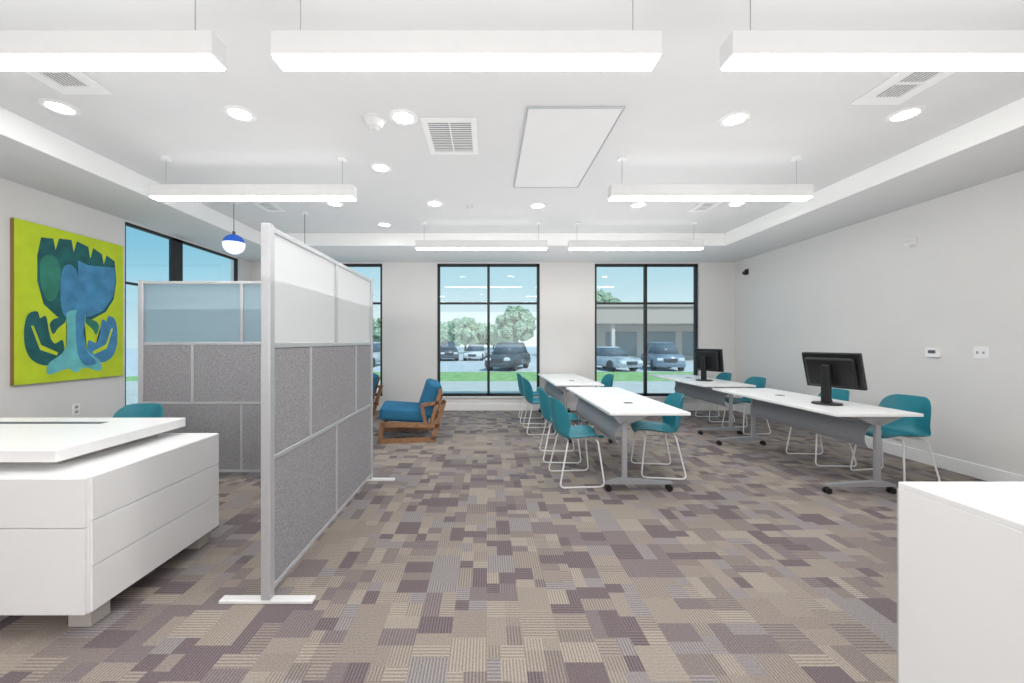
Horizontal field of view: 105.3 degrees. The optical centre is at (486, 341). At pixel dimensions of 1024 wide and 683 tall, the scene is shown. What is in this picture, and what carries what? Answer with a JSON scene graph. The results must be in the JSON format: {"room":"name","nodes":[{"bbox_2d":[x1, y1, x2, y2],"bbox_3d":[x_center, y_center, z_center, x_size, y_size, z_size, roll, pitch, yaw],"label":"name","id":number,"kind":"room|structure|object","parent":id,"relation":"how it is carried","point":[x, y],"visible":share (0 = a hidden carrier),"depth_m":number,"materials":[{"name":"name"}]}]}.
{"room":"open-plan office","nodes":[
{"label":"open-plan office","id":0,"kind":"room"},
{"bbox_2d":[0,178,251,417],"bbox_3d":[-4.735,-0.170,2.570,0.150,3.200,10.340,0,0,0],"label":"wall","id":1,"kind":"structure","parent":0,"point":[102,397],"depth_m":4.20,"materials":[{"name":"paint"}]},
{"bbox_2d":[10,218,122,385],"bbox_3d":[-4.637,-0.390,4.380,0.046,1.640,1.140,0,0,0],"label":"painting","id":2,"kind":"object","parent":1,"relation":"attached to","point":[66,288],"visible":1,"depth_m":4.23,"materials":[{"name":"fabric"}]},
{"bbox_2d":[72,404,79,414],"bbox_3d":[-4.655,0.770,4.420,0.011,0.120,0.075,0,0,0],"label":"wall outlet","id":3,"kind":"object","parent":1,"relation":"attached to","point":[76,407],"visible":1,"depth_m":4.41,"materials":[{"name":"white plastic"}]},
{"bbox_2d":[125,222,237,405],"bbox_3d":[-4.705,-0.340,6.170,0.050,2.420,2.300,0,0,0],"label":"window","id":4,"kind":"structure","parent":1,"relation":"in","point":[175,245],"depth_m":5.84,"materials":[{"name":"brown metal"}]},
{"bbox_2d":[252,262,734,403],"bbox_3d":[0.130,-0.170,7.830,9.880,3.200,0.180,0,0,0],"label":"wall","id":5,"kind":"structure","parent":0,"point":[409,289],"depth_m":7.74,"materials":[{"name":"paint"}]},
{"bbox_2d":[343,264,381,395],"bbox_3d":[-3.105,-0.230,7.825,2.050,2.640,0.070,0,0,0],"label":"window","id":6,"kind":"structure","parent":5,"relation":"in","point":[347,265],"depth_m":7.79,"materials":[{"name":"brown metal"}]},
{"bbox_2d":[437,264,539,395],"bbox_3d":[0.030,-0.230,7.825,2.040,2.640,0.070,0,0,0],"label":"window","id":7,"kind":"structure","parent":5,"relation":"in","point":[488,303],"depth_m":7.79,"materials":[{"name":"brown metal"}]},
{"bbox_2d":[442,396,538,397],"bbox_3d":[0.030,1.103,7.750,2.040,0.025,0.080,0,0,0],"label":"trim","id":8,"kind":"structure","parent":5,"relation":"attached to","point":[443,396],"depth_m":7.71,"materials":[{"name":"white paint"}]},
{"bbox_2d":[376,404,734,410],"bbox_3d":[0.130,1.300,7.731,9.580,0.140,0.018,0,0,0],"label":"baseboard","id":9,"kind":"structure","parent":5,"relation":"attached to","point":[448,407],"depth_m":7.72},
{"bbox_2d":[595,264,697,395],"bbox_3d":[3.175,-0.230,7.825,2.070,2.640,0.070,0,0,0],"label":"window","id":10,"kind":"structure","parent":5,"relation":"in","point":[644,303],"depth_m":7.79,"materials":[{"name":"brown metal"}]},
{"bbox_2d":[645,396,691,397],"bbox_3d":[3.175,1.103,7.750,2.070,0.025,0.080,0,0,0],"label":"trim","id":11,"kind":"structure","parent":5,"relation":"attached to","point":[645,396],"depth_m":7.71,"materials":[{"name":"white paint"}]},
{"bbox_2d":[0,411,987,682],"bbox_3d":[0.130,1.400,2.570,9.580,0.060,10.340,0,0,0],"label":"floor","id":12,"kind":"structure","parent":0,"point":[474,564],"depth_m":2.25,"materials":[{"name":"carpet"}]},
{"bbox_2d":[0,418,218,626],"bbox_3d":[-2.714,0.949,2.267,1.712,0.842,0.906,0,0,0],"label":"reception desk","id":13,"kind":"object","parent":12,"relation":"on","point":[89,507],"visible":1,"depth_m":1.97,"materials":[{"name":"white laminate"}]},
{"bbox_2d":[0,422,105,423],"bbox_3d":[-2.905,0.529,2.540,0.830,0.002,0.060,0,0,0],"label":"cable tray","id":14,"kind":"object","parent":13,"relation":"on","point":[0,422],"depth_m":2.54,"materials":[{"name":"white"}]},
{"bbox_2d":[112,403,162,417],"bbox_3d":[-3.001,0.959,3.224,0.486,0.822,0.496,0,0,-2],"label":"shell chair","id":15,"kind":"object","parent":12,"relation":"on","point":[138,410],"visible":0.27,"depth_m":3.44,"materials":[{"name":"teal plastic"}]},
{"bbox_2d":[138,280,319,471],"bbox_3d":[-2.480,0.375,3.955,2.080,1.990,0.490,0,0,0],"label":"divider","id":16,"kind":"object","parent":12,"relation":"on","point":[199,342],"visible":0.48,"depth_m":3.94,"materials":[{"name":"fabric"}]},
{"bbox_2d":[219,223,394,603],"bbox_3d":[-1.155,0.375,2.950,0.490,1.990,1.840,0,0,0],"label":"divider","id":17,"kind":"object","parent":12,"relation":"on","point":[317,398],"visible":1,"depth_m":2.46,"materials":[{"name":"fabric"}]},
{"bbox_2d":[373,373,382,414],"bbox_3d":[-2.394,0.966,6.900,0.926,0.807,0.754,0,0,0],"label":"lounge chair","id":18,"kind":"object","parent":12,"relation":"on","point":[376,378],"visible":0.12,"depth_m":7.23,"materials":[{"name":"brown wood"}]},
{"bbox_2d":[373,373,378,393],"bbox_3d":[-2.154,0.809,6.900,0.326,0.493,0.660,0,0,0],"label":"cushion","id":19,"kind":"object","parent":18,"relation":"on","point":[375,376],"depth_m":7.12,"materials":[{"name":"blue fabric"}]},
{"bbox_2d":[377,378,446,443],"bbox_3d":[-1.075,0.966,5.654,0.926,0.807,0.754,0,0,-10],"label":"lounge chair","id":20,"kind":"object","parent":12,"relation":"on","point":[428,406],"visible":1,"depth_m":5.34,"materials":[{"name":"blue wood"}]},
{"bbox_2d":[379,401,428,421],"bbox_3d":[-1.182,1.006,5.636,0.674,0.237,0.660,0,0,-10],"label":"seat cushion","id":21,"kind":"object","parent":20,"relation":"on","point":[390,410],"depth_m":5.33,"materials":[{"name":"blue fabric"}]},
{"bbox_2d":[419,378,441,416],"bbox_3d":[-0.838,0.809,5.696,0.326,0.493,0.660,0,0,-10],"label":"cushion","id":22,"kind":"object","parent":20,"relation":"on","point":[431,387],"depth_m":5.38,"materials":[{"name":"blue fabric"}]},
{"bbox_2d":[516,373,545,423],"bbox_3d":[0.755,0.959,6.701,0.496,0.822,0.486,0,0,2],"label":"shell chair","id":23,"kind":"object","parent":12,"relation":"on","point":[519,379],"visible":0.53,"depth_m":6.58,"materials":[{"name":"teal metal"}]},
{"bbox_2d":[521,377,555,434],"bbox_3d":[0.775,0.959,5.949,0.496,0.822,0.486,0,0,-2],"label":"shell chair","id":24,"kind":"object","parent":12,"relation":"on","point":[527,388],"visible":0.77,"depth_m":5.81,"materials":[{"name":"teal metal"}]},
{"bbox_2d":[537,387,581,463],"bbox_3d":[0.846,0.959,4.621,0.496,0.822,0.486,0,0,3],"label":"shell chair","id":25,"kind":"object","parent":12,"relation":"on","point":[544,403],"visible":0.9,"depth_m":4.49,"materials":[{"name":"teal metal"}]},
{"bbox_2d":[538,374,603,432],"bbox_3d":[1.357,0.998,6.685,0.727,0.744,1.930,0,0,0],"label":"table","id":26,"kind":"object","parent":12,"relation":"on","point":[556,384],"visible":0.69,"depth_m":6.30,"materials":[{"name":"white laminate"}]},
{"bbox_2d":[549,395,604,488],"bbox_3d":[0.866,0.959,3.878,0.496,0.822,0.486,0,0,-4],"label":"shell chair","id":27,"kind":"object","parent":12,"relation":"on","point":[559,414],"visible":1,"depth_m":3.75,"materials":[{"name":"teal plastic"}]},
{"bbox_2d":[582,374,613,426],"bbox_3d":[1.855,0.959,6.501,0.496,0.822,0.486,0,0,-2],"label":"shell chair","id":28,"kind":"object","parent":12,"relation":"on","point":[607,380],"visible":0.38,"depth_m":6.61,"materials":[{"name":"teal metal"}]},
{"bbox_2d":[566,387,690,491],"bbox_3d":[1.446,0.998,4.425,0.727,0.744,1.930,0,0,0],"label":"table","id":29,"kind":"object","parent":12,"relation":"on","point":[607,409],"visible":0.89,"depth_m":3.84,"materials":[{"name":"white laminate"}]},
{"bbox_2d":[631,393,686,479],"bbox_3d":[1.804,0.959,4.117,0.496,0.822,0.486,0,0,8],"label":"shell chair","id":30,"kind":"object","parent":12,"relation":"on","point":[670,424],"visible":0.89,"depth_m":4.17,"materials":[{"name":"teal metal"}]},
{"bbox_2d":[649,374,755,434],"bbox_3d":[3.497,0.998,6.560,0.767,0.744,1.880,0,0,0],"label":"table","id":31,"kind":"object","parent":12,"relation":"on","point":[686,384],"visible":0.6,"depth_m":6.14,"materials":[{"name":"white laminate"}]},
{"bbox_2d":[694,349,723,380],"bbox_3d":[3.494,0.373,6.266,0.266,0.510,0.480,0,0,-22],"label":"computer monitor","id":32,"kind":"object","parent":31,"relation":"on","point":[706,360],"visible":1,"depth_m":6.22,"materials":[{"name":"black plastic"}]},
{"bbox_2d":[695,372,734,421],"bbox_3d":[4.005,0.959,6.849,0.496,0.822,0.486,0,0,2],"label":"shell chair","id":33,"kind":"object","parent":12,"relation":"on","point":[723,376],"visible":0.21,"depth_m":6.93,"materials":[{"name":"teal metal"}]},
{"bbox_2d":[722,377,770,434],"bbox_3d":[3.974,0.959,5.982,0.496,0.822,0.486,0,0,-4],"label":"shell chair","id":34,"kind":"object","parent":12,"relation":"on","point":[760,382],"visible":0.61,"depth_m":6.06,"materials":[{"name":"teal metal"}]},
{"bbox_2d":[712,388,923,493],"bbox_3d":[3.426,0.998,4.340,0.767,0.744,1.880,0,0,0],"label":"table","id":35,"kind":"object","parent":12,"relation":"on","point":[793,409],"visible":0.99,"depth_m":3.88,"materials":[{"name":"white laminate"}]},
{"bbox_2d":[802,352,867,405],"bbox_3d":[3.438,0.370,3.931,0.295,0.517,0.500,0,0,-22],"label":"computer monitor","id":36,"kind":"object","parent":35,"relation":"on","point":[826,370],"visible":1,"depth_m":3.88,"materials":[{"name":"black plastic"}]},
{"bbox_2d":[786,388,856,466],"bbox_3d":[3.844,0.959,4.498,0.496,0.822,0.486,0,0,4],"label":"shell chair","id":37,"kind":"object","parent":12,"relation":"on","point":[839,394],"visible":0.22,"depth_m":4.47,"materials":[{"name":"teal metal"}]},
{"bbox_2d":[850,394,940,481],"bbox_3d":[4.094,0.959,3.924,0.496,0.822,0.486,0,0,-10],"label":"shell chair","id":38,"kind":"object","parent":12,"relation":"on","point":[909,427],"visible":0.76,"depth_m":3.94,"materials":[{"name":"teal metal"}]},
{"bbox_2d":[897,482,1023,682],"bbox_3d":[2.179,0.920,0.781,1.601,0.900,1.062,0,0,0],"label":"counter","id":39,"kind":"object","parent":12,"relation":"on","point":[960,545],"depth_m":1.15,"materials":[{"name":"white laminate"}]},
{"bbox_2d":[898,482,1023,531],"bbox_3d":[2.180,0.480,0.780,1.600,0.020,1.060,0,0,0],"label":"countertop","id":40,"kind":"structure","parent":39,"relation":"on","point":[999,502],"depth_m":1.18,"materials":[{"name":"white laminate"}]},
{"bbox_2d":[0,0,1023,261],"bbox_3d":[0.130,-1.770,2.570,9.880,0.400,10.640,0,0,0],"label":"ceiling","id":41,"kind":"structure","parent":0,"point":[668,130],"depth_m":3.21,"materials":[{"name":"paint"}]},
{"bbox_2d":[37,98,81,116],"bbox_3d":[-3.230,-1.766,2.950,0.230,0.008,0.230,0,0,0],"label":"recessed light","id":42,"kind":"object","parent":41,"relation":"in","point":[56,106],"visible":1,"depth_m":2.94,"materials":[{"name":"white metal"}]},
{"bbox_2d":[24,71,112,94],"bbox_3d":[-2.840,-1.764,2.540,0.360,0.012,0.480,0,0,0],"label":"ceiling vent","id":43,"kind":"object","parent":41,"relation":"in","point":[64,82],"visible":0.47,"depth_m":2.65,"materials":[{"name":"white metal"}]},
{"bbox_2d":[0,0,226,70],"bbox_3d":[-2.285,-1.570,1.925,1.930,0.400,0.110,0,0,0],"label":"linear pendant light","id":44,"kind":"object","parent":41,"relation":"hanging from","point":[20,50],"visible":1,"depth_m":1.87,"materials":[{"name":"silver metal"}]},
{"bbox_2d":[0,55,224,70],"bbox_3d":[-2.285,-1.375,1.925,1.914,0.010,0.098,0,0,0],"label":"diffuser","id":45,"kind":"object","parent":44,"relation":"attached to","point":[7,62],"depth_m":1.92,"materials":[{"name":"white plastic"}]},
{"bbox_2d":[0,107,260,244],"bbox_3d":[-3.672,-1.667,1.890,0.015,0.203,8.980,0,0,0],"label":"ceiling beam","id":46,"kind":"structure","parent":41,"relation":"attached to","point":[13,126],"depth_m":3.66,"materials":[{"name":"paint"}]},
{"bbox_2d":[222,201,244,253],"bbox_3d":[-3.200,-1.438,4.930,0.250,0.665,0.250,0,0,0],"label":"globe pendant lamp","id":47,"kind":"object","parent":41,"relation":"hanging from","point":[232,243],"visible":1,"depth_m":4.86,"materials":[{"name":"white glass"}]},
{"bbox_2d":[222,105,256,122],"bbox_3d":[-1.920,-1.766,3.030,0.230,0.008,0.230,0,0,0],"label":"recessed light","id":48,"kind":"object","parent":41,"relation":"in","point":[238,113],"visible":1,"depth_m":3.02,"materials":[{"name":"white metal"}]},
{"bbox_2d":[149,155,356,200],"bbox_3d":[-2.240,-1.570,3.755,1.940,0.400,0.110,0,0,0],"label":"linear pendant light","id":49,"kind":"object","parent":41,"relation":"hanging from","point":[159,192],"visible":1,"depth_m":3.70,"materials":[{"name":"silver metal"}]},
{"bbox_2d":[150,196,355,200],"bbox_3d":[-2.240,-1.375,3.755,1.924,0.010,0.098,0,0,0],"label":"diffuser","id":50,"kind":"object","parent":49,"relation":"attached to","point":[159,198],"depth_m":3.74,"materials":[{"name":"white plastic"}]},
{"bbox_2d":[250,201,286,211],"bbox_3d":[-2.850,-1.764,5.100,0.260,0.012,0.400,0,0,0],"label":"ceiling vent","id":51,"kind":"object","parent":41,"relation":"in","point":[269,206],"visible":0.96,"depth_m":5.08,"materials":[{"name":"white metal"}]},
{"bbox_2d":[301,211,308,243],"bbox_3d":[-2.500,-1.367,5.350,0.250,0.805,0.250,0,0,0],"label":"globe pendant lamp","id":52,"kind":"object","parent":41,"relation":"hanging from","point":[304,213],"visible":0.07,"depth_m":5.35,"materials":[{"name":"white metal"}]},
{"bbox_2d":[325,201,343,206],"bbox_3d":[-1.950,-1.766,5.000,0.230,0.008,0.230,0,0,0],"label":"recessed light","id":53,"kind":"object","parent":41,"relation":"in","point":[330,203],"visible":0.94,"depth_m":4.99,"materials":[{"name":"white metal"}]},
{"bbox_2d":[362,112,385,131],"bbox_3d":[-0.900,-1.728,3.110,0.192,0.084,0.192,0,0,0],"label":"smoke detector","id":54,"kind":"object","parent":41,"relation":"attached to","point":[374,122],"visible":1,"depth_m":3.06,"materials":[{"name":"white plastic"}]},
{"bbox_2d":[369,162,391,172],"bbox_3d":[-1.080,-1.766,3.970,0.230,0.008,0.230,0,0,0],"label":"recessed light","id":55,"kind":"object","parent":41,"relation":"in","point":[378,167],"visible":1,"depth_m":3.96,"materials":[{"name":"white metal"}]},
{"bbox_2d":[377,222,391,226],"bbox_3d":[-1.550,-1.766,5.900,0.230,0.008,0.230,0,0,0],"label":"recessed light","id":56,"kind":"object","parent":41,"relation":"in","point":[382,224],"visible":1,"depth_m":5.88,"materials":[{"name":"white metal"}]},
{"bbox_2d":[388,109,417,125],"bbox_3d":[-0.660,-1.766,3.080,0.230,0.008,0.230,0,0,0],"label":"recessed light","id":57,"kind":"object","parent":41,"relation":"in","point":[403,117],"visible":1,"depth_m":3.07,"materials":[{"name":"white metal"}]},
{"bbox_2d":[426,200,443,206],"bbox_3d":[-0.670,-1.766,5.000,0.230,0.008,0.230,0,0,0],"label":"recessed light","id":58,"kind":"object","parent":41,"relation":"in","point":[433,203],"visible":1,"depth_m":4.99,"materials":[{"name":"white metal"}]},
{"bbox_2d":[420,118,477,154],"bbox_3d":[-0.305,-1.764,3.375,0.450,0.012,0.590,0,0,0],"label":"ceiling vent","id":59,"kind":"object","parent":41,"relation":"in","point":[448,136],"visible":1,"depth_m":3.34,"materials":[{"name":"white metal"}]},
{"bbox_2d":[270,0,661,70],"bbox_3d":[-0.100,-1.570,1.925,1.880,0.400,0.110,0,0,0],"label":"linear pendant light","id":60,"kind":"object","parent":41,"relation":"hanging from","point":[293,50],"visible":1,"depth_m":1.87,"materials":[{"name":"silver metal"}]},
{"bbox_2d":[272,55,659,70],"bbox_3d":[-0.100,-1.375,1.925,1.864,0.010,0.098,0,0,0],"label":"diffuser","id":61,"kind":"object","parent":60,"relation":"attached to","point":[286,62],"depth_m":1.92,"materials":[{"name":"white plastic"}]},
{"bbox_2d":[415,222,546,249],"bbox_3d":[-0.083,-1.570,5.805,1.945,0.400,0.110,0,0,0],"label":"linear pendant light","id":62,"kind":"object","parent":41,"relation":"hanging from","point":[419,244],"visible":1,"depth_m":5.75,"materials":[{"name":"silver metal"}]},
{"bbox_2d":[416,248,546,249],"bbox_3d":[-0.083,-1.375,5.805,1.929,0.010,0.098,0,0,0],"label":"diffuser","id":63,"kind":"object","parent":62,"relation":"attached to","point":[416,248],"depth_m":5.76,"materials":[{"name":"white plastic"}]},
{"bbox_2d":[286,233,724,245],"bbox_3d":[0.110,-1.667,6.372,7.550,0.203,0.015,0,0,0],"label":"trim","id":64,"kind":"structure","parent":41,"relation":"attached to","point":[311,239],"depth_m":6.37,"materials":[{"name":"paint"}]},
{"bbox_2d":[529,202,546,208],"bbox_3d":[0.660,-1.766,5.080,0.230,0.008,0.230,0,0,0],"label":"recessed light","id":65,"kind":"object","parent":41,"relation":"in","point":[538,205],"visible":1,"depth_m":5.06,"materials":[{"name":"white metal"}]},
{"bbox_2d":[513,106,624,187],"bbox_3d":[0.670,-1.761,3.690,0.740,0.018,1.520,0,0,0],"label":"ceiling access panel","id":66,"kind":"object","parent":41,"relation":"attached to","point":[559,145],"visible":1,"depth_m":3.44,"materials":[{"name":"metal"}]},
{"bbox_2d":[568,222,703,249],"bbox_3d":[2.210,-1.570,5.805,1.980,0.400,0.110,0,0,0],"label":"linear pendant light","id":67,"kind":"object","parent":41,"relation":"hanging from","point":[572,244],"visible":1,"depth_m":5.75,"materials":[{"name":"silver metal"}]},
{"bbox_2d":[569,248,702,249],"bbox_3d":[2.210,-1.375,5.805,1.964,0.010,0.098,0,0,0],"label":"diffuser","id":68,"kind":"object","parent":67,"relation":"attached to","point":[569,248],"depth_m":5.77,"materials":[{"name":"white plastic"}]},
{"bbox_2d":[629,202,647,207],"bbox_3d":[1.960,-1.766,5.050,0.230,0.008,0.230,0,0,0],"label":"recessed light","id":69,"kind":"object","parent":41,"relation":"in","point":[636,204],"visible":1,"depth_m":5.04,"materials":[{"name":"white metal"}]},
{"bbox_2d":[687,201,723,211],"bbox_3d":[2.850,-1.764,5.100,0.260,0.012,0.400,0,0,0],"label":"ceiling vent","id":70,"kind":"object","parent":41,"relation":"in","point":[704,206],"visible":0.97,"depth_m":5.08,"materials":[{"name":"white metal"}]},
{"bbox_2d":[608,155,812,200],"bbox_3d":[2.140,-1.570,3.755,1.920,0.400,0.110,0,0,0],"label":"linear pendant light","id":71,"kind":"object","parent":41,"relation":"hanging from","point":[616,192],"visible":1,"depth_m":3.70,"materials":[{"name":"silver metal"}]},
{"bbox_2d":[609,196,811,200],"bbox_3d":[2.140,-1.375,3.755,1.904,0.010,0.098,0,0,0],"label":"diffuser","id":72,"kind":"object","parent":71,"relation":"attached to","point":[611,198],"depth_m":3.74,"materials":[{"name":"white plastic"}]},
{"bbox_2d":[718,110,751,126],"bbox_3d":[1.970,-1.766,3.100,0.230,0.008,0.230,0,0,0],"label":"recessed light","id":73,"kind":"object","parent":41,"relation":"in","point":[735,118],"visible":1,"depth_m":3.09,"materials":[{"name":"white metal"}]},
{"bbox_2d":[726,201,746,206],"bbox_3d":[3.200,-1.766,5.000,0.230,0.008,0.230,0,0,0],"label":"recessed light","id":74,"kind":"object","parent":41,"relation":"in","point":[734,203],"visible":0.94,"depth_m":4.99,"materials":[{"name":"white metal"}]},
{"bbox_2d":[720,0,1023,70],"bbox_3d":[2.155,-1.570,1.925,1.950,0.400,0.110,0,0,0],"label":"linear pendant light","id":75,"kind":"object","parent":41,"relation":"hanging from","point":[742,50],"visible":1,"depth_m":1.87,"materials":[{"name":"silver metal"}]},
{"bbox_2d":[722,55,1023,70],"bbox_3d":[2.155,-1.375,1.925,1.934,0.010,0.098,0,0,0],"label":"diffuser","id":76,"kind":"object","parent":75,"relation":"attached to","point":[732,62],"depth_m":1.92,"materials":[{"name":"white plastic"}]},
{"bbox_2d":[725,97,1023,245],"bbox_3d":[3.893,-1.667,1.890,0.015,0.203,8.980,0,0,0],"label":"ceiling beam","id":77,"kind":"structure","parent":41,"relation":"attached to","point":[1010,117],"depth_m":3.64,"materials":[{"name":"paint"}]},
{"bbox_2d":[850,71,956,104],"bbox_3d":[2.880,-1.764,2.660,0.360,0.012,0.480,0,0,0],"label":"ceiling vent","id":78,"kind":"object","parent":41,"relation":"in","point":[903,85],"visible":0.61,"depth_m":2.70,"materials":[{"name":"white metal"}]},
{"bbox_2d":[884,106,926,122],"bbox_3d":[3.260,-1.766,3.040,0.230,0.008,0.230,0,0,0],"label":"recessed light","id":79,"kind":"object","parent":41,"relation":"in","point":[905,114],"visible":1,"depth_m":3.03,"materials":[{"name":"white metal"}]},
{"bbox_2d":[735,170,1023,475],"bbox_3d":[4.995,-0.170,2.570,0.150,3.200,10.340,0,0,0],"label":"wall","id":80,"kind":"structure","parent":0,"point":[856,288],"depth_m":4.40,"materials":[{"name":"paint"}]},
{"bbox_2d":[742,269,748,274],"bbox_3d":[4.880,-1.315,7.380,0.081,0.110,0.100,0,0,0],"label":"security camera","id":81,"kind":"object","parent":80,"relation":"attached to","point":[746,271],"visible":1,"depth_m":7.35,"materials":[{"name":"black plastic"}]},
{"bbox_2d":[735,404,1023,481],"bbox_3d":[4.911,1.300,2.560,0.018,0.140,10.320,0,0,0],"label":"baseboard","id":82,"kind":"structure","parent":80,"relation":"attached to","point":[989,474],"depth_m":4.14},
{"bbox_2d":[904,237,916,247],"bbox_3d":[4.880,-1.145,4.510,0.081,0.110,0.100,0,0,0],"label":"fire alarm strobe","id":83,"kind":"object","parent":80,"relation":"attached to","point":[910,242],"visible":1,"depth_m":4.49,"materials":[{"name":"white plastic"}]},
{"bbox_2d":[925,348,940,356],"bbox_3d":[4.905,0.120,4.290,0.032,0.100,0.130,0,0,0],"label":"thermostat","id":84,"kind":"object","parent":80,"relation":"attached to","point":[929,352],"visible":1,"depth_m":4.28,"materials":[{"name":"white plastic"}]},
{"bbox_2d":[974,346,988,358],"bbox_3d":[4.911,0.110,3.880,0.020,0.120,0.120,0,0,0],"label":"light switch","id":85,"kind":"object","parent":80,"relation":"attached to","point":[979,352],"visible":1,"depth_m":3.88,"materials":[{"name":"white plastic"}]},
{"label":"outside","id":86,"kind":"structure","parent":0,"visible":0},
{"bbox_2d":[126,372,692,380],"bbox_3d":[23.000,1.470,15.600,74.000,0.200,4.000,0,0,0],"label":"lawn","id":87,"kind":"structure","parent":86,"point":[444,376],"depth_m":15.27,"materials":[{"name":"green plant"}]},
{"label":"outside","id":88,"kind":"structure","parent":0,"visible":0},
{"bbox_2d":[126,346,692,376],"bbox_3d":[0.000,1.870,78.800,180.000,0.200,122.400,0,0,0],"label":"parking lot","id":89,"kind":"structure","parent":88,"point":[446,364],"depth_m":27.61,"materials":[{"name":"grey asphalt"}]},
{"bbox_2d":[373,318,379,341],"bbox_3d":[-16.324,-0.918,55.010,7.207,5.375,6.234,0,0,40],"label":"tree","id":90,"kind":"object","parent":89,"relation":"on","point":[376,322],"visible":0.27,"depth_m":52.88,"materials":[{"name":"green plant"}]},
{"bbox_2d":[373,342,379,366],"bbox_3d":[-8.600,0.910,27.983,1.840,1.720,4.635,0,0,0],"label":"parked car","id":91,"kind":"object","parent":89,"relation":"on","point":[376,345],"visible":0.12,"depth_m":27.60,"materials":[{"name":"paint"}]},
{"bbox_2d":[440,321,452,343],"bbox_3d":[-9.471,-1.382,84.731,10.872,6.303,11.845,0,0,0],"label":"tree","id":92,"kind":"object","parent":89,"relation":"on","point":[447,325],"visible":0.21,"depth_m":80.86,"materials":[{"name":"green plant"}]},
{"bbox_2d":[440,342,458,360],"bbox_3d":[-3.690,0.910,36.983,1.840,1.720,4.635,0,0,-8],"label":"parked car","id":93,"kind":"object","parent":89,"relation":"on","point":[447,349],"visible":0.85,"depth_m":35.28,"materials":[{"name":"paint"}]},
{"bbox_2d":[441,316,485,351],"bbox_3d":[-3.465,-0.939,57.685,6.776,5.418,6.117,0,0,-14],"label":"tree","id":94,"kind":"object","parent":89,"relation":"on","point":[465,331],"visible":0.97,"depth_m":56.34,"materials":[{"name":"green plant"}]},
{"bbox_2d":[463,345,486,360],"bbox_3d":[-1.110,1.045,37.483,1.840,1.450,4.635,0,0,6],"label":"parked car","id":95,"kind":"object","parent":89,"relation":"on","point":[472,351],"visible":0.99,"depth_m":36.10,"materials":[{"name":"paint"}]},
{"bbox_2d":[477,323,518,348],"bbox_3d":[1.832,-1.305,90.459,12.465,6.150,13.365,0,0,0],"label":"tree","id":96,"kind":"object","parent":89,"relation":"on","point":[493,340],"visible":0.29,"depth_m":85.93,"materials":[{"name":"green plant"}]},
{"bbox_2d":[484,342,530,370],"bbox_3d":[1.376,0.910,24.984,1.840,1.720,4.635,0,0,20],"label":"parked car","id":97,"kind":"object","parent":89,"relation":"on","point":[513,355],"visible":0.94,"depth_m":24.04,"materials":[{"name":"paint"}]},
{"bbox_2d":[491,359,502,362],"bbox_3d":[0.607,1.120,22.869,0.720,0.220,0.135,0,0,20],"label":"grille","id":98,"kind":"object","parent":97,"relation":"attached to","point":[492,360],"depth_m":22.81,"materials":[{"name":"grey metal"}]},
{"bbox_2d":[494,306,535,341],"bbox_3d":[4.340,-1.867,60.015,6.604,7.274,6.353,0,0,10],"label":"tree","id":99,"kind":"object","parent":89,"relation":"on","point":[518,323],"visible":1,"depth_m":58.13,"materials":[{"name":"green plant"}]},
{"bbox_2d":[597,289,621,301],"bbox_3d":[14.866,-2.875,56.262,8.052,9.290,8.374,0,0,-24],"label":"tree","id":100,"kind":"object","parent":89,"relation":"on","point":[602,296],"visible":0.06,"depth_m":55.06,"materials":[{"name":"green plant"}]},
{"bbox_2d":[597,346,642,371],"bbox_3d":[7.636,1.045,24.583,1.840,1.450,4.635,0,0,-18],"label":"parked car","id":101,"kind":"object","parent":89,"relation":"on","point":[610,358],"visible":0.82,"depth_m":23.26,"materials":[{"name":"paint"}]},
{"bbox_2d":[627,361,637,364],"bbox_3d":[8.332,1.260,22.444,0.720,0.220,0.135,0,0,-18],"label":"grille","id":102,"kind":"object","parent":101,"relation":"attached to","point":[628,362],"depth_m":22.40,"materials":[{"name":"silver metal"}]},
{"bbox_2d":[597,305,692,359],"bbox_3d":[22.750,-0.755,41.500,28.900,5.050,15.400,0,0,0],"label":"commercial building","id":103,"kind":"structure","parent":89,"relation":"on","point":[621,326],"depth_m":37.30,"materials":[{"name":"beige paint"}]},
{"bbox_2d":[641,342,685,370],"bbox_3d":[11.196,0.910,24.983,1.840,1.720,4.635,0,0,12],"label":"parked car","id":104,"kind":"object","parent":89,"relation":"on","point":[659,354],"visible":0.88,"depth_m":23.65,"materials":[{"name":"paint"}]},
{"bbox_2d":[664,359,676,362],"bbox_3d":[10.729,1.120,22.782,0.720,0.220,0.135,0,0,12],"label":"grille","id":105,"kind":"object","parent":104,"relation":"attached to","point":[665,360],"depth_m":22.72,"materials":[{"name":"grey metal"}]},
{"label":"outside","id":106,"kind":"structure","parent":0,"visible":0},
{"bbox_2d":[126,381,674,404],"bbox_3d":[23.000,1.475,10.770,74.000,0.190,5.660,0,0,0],"label":"sidewalk","id":107,"kind":"structure","parent":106,"point":[131,386],"depth_m":11.70,"materials":[{"name":"concrete"}]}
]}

